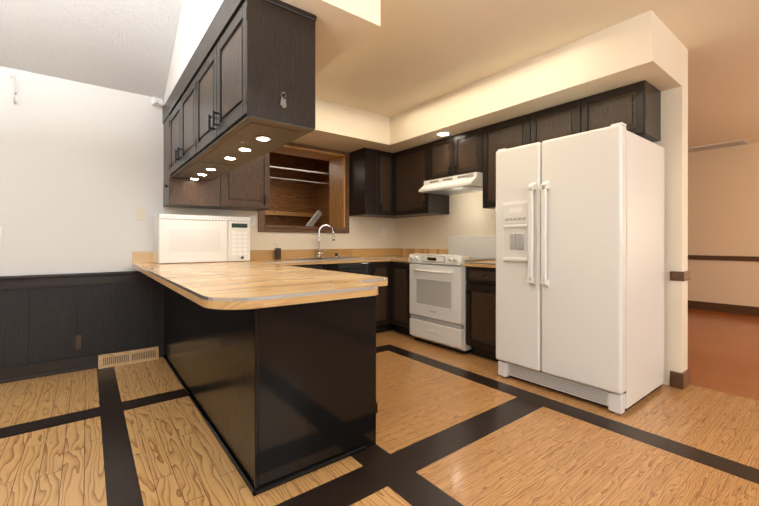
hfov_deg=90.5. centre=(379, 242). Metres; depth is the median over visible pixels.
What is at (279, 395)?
base cabinet
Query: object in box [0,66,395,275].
wall
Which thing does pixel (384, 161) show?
upper cabinet
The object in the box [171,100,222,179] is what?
upper cabinet
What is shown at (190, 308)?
base cabinet
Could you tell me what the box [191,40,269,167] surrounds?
upper cabinet
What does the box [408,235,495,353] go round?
range
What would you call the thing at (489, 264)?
countertop
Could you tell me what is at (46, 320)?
wainscoting
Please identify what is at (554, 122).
upper cabinet
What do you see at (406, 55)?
ceiling
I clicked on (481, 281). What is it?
base cabinet
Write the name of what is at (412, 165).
upper cabinet
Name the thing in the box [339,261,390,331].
base cabinet
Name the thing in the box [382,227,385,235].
electrical outlet
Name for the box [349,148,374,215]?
upper cabinet
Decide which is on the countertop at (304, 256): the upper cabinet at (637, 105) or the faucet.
the faucet
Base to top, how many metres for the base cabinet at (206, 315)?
0.852 m
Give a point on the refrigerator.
(580, 227)
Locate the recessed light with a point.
(443, 133)
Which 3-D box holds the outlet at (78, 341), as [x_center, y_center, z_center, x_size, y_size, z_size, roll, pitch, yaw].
[-2.555,0.846,3.169,0.072,0.117,0.010,0,0,-38]
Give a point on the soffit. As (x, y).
(647, 46)
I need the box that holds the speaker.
[150,97,162,107]
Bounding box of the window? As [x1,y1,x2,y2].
[258,142,348,232]
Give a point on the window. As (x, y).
(338, 192)
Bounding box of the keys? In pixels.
[280,92,286,107]
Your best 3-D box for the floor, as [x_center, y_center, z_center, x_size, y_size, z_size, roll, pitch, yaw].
[0.520,1.141,2.509,11.950,0.120,11.150,0,0,-38]
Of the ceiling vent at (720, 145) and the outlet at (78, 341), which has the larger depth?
the ceiling vent at (720, 145)
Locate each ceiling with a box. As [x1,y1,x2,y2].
[0,0,182,98]
[315,0,758,151]
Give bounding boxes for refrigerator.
[496,122,664,414]
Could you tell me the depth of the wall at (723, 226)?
5.76 m
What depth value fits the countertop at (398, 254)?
4.90 m
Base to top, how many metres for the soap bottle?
0.180 m
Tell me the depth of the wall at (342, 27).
2.16 m
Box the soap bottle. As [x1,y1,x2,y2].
[275,243,280,258]
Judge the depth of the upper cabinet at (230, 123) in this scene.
1.84 m
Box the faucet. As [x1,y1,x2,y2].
[316,224,337,257]
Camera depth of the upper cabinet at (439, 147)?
4.23 m
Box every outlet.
[74,335,81,349]
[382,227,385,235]
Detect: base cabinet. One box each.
[175,292,186,388]
[183,296,198,408]
[199,305,214,432]
[215,286,382,495]
[287,265,306,267]
[321,269,370,274]
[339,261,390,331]
[391,261,413,336]
[466,266,497,360]
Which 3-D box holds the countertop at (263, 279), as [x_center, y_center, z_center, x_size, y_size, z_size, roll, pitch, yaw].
[-0.817,0.207,2.362,0.960,0.040,2.160,0,0,-38]
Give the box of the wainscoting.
[0,271,163,383]
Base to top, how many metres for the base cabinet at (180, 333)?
0.852 m
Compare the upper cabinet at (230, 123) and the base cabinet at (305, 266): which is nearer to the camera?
the upper cabinet at (230, 123)
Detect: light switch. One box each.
[0,227,3,241]
[136,207,144,219]
[249,216,254,226]
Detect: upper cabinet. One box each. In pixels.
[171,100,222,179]
[175,72,242,175]
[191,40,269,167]
[211,0,316,151]
[223,156,269,210]
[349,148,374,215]
[367,150,394,217]
[395,142,448,216]
[431,138,446,179]
[447,127,482,176]
[480,113,530,209]
[531,102,570,143]
[571,80,660,141]
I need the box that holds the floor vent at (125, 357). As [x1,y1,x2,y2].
[98,347,158,368]
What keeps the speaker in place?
attached to the wall at (81, 172)
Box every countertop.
[132,248,391,268]
[136,260,387,309]
[392,248,447,262]
[464,260,495,267]
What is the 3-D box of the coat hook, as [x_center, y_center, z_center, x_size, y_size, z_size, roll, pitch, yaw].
[-2.818,-1.179,2.903,0.032,0.205,0.126,0,0,-38]
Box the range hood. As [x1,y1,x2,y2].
[419,172,482,194]
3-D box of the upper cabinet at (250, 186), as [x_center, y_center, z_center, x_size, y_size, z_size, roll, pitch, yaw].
[-1.420,-0.749,3.843,0.483,0.817,0.351,0,0,-38]
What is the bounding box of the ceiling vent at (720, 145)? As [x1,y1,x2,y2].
[688,139,749,151]
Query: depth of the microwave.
3.41 m
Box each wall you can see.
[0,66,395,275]
[163,0,379,106]
[265,152,328,226]
[396,44,687,385]
[688,142,758,315]
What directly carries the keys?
hanging from the upper cabinet at (230, 123)
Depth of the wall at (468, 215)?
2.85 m
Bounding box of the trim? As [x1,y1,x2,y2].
[670,271,690,388]
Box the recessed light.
[436,132,450,135]
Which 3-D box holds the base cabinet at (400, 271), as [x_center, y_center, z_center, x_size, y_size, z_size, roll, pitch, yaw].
[0.461,0.652,4.522,0.664,0.852,0.397,0,0,-38]
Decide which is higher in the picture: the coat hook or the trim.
the coat hook
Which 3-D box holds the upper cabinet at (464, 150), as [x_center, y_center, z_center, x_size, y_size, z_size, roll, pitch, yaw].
[1.035,-0.929,4.036,0.351,0.457,0.426,0,0,-38]
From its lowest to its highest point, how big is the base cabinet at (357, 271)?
0.730 m
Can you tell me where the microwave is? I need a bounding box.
[153,214,249,263]
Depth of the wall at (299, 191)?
6.94 m
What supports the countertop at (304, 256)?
on the base cabinet at (305, 266)
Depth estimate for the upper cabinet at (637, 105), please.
2.81 m
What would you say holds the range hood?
attached to the upper cabinet at (464, 150)
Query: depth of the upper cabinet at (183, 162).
2.86 m
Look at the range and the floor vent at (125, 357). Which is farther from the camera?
the range
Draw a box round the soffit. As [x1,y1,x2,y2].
[291,10,681,152]
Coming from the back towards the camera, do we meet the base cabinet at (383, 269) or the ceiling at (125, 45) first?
the base cabinet at (383, 269)
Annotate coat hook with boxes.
[11,73,17,104]
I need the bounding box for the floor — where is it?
[0,308,758,505]
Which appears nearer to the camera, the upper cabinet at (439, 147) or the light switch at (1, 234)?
the light switch at (1, 234)
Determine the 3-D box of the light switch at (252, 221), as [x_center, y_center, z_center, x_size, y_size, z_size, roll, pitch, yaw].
[-1.385,-0.231,4.088,0.072,0.117,0.014,0,0,-38]
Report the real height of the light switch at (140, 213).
0.117 m

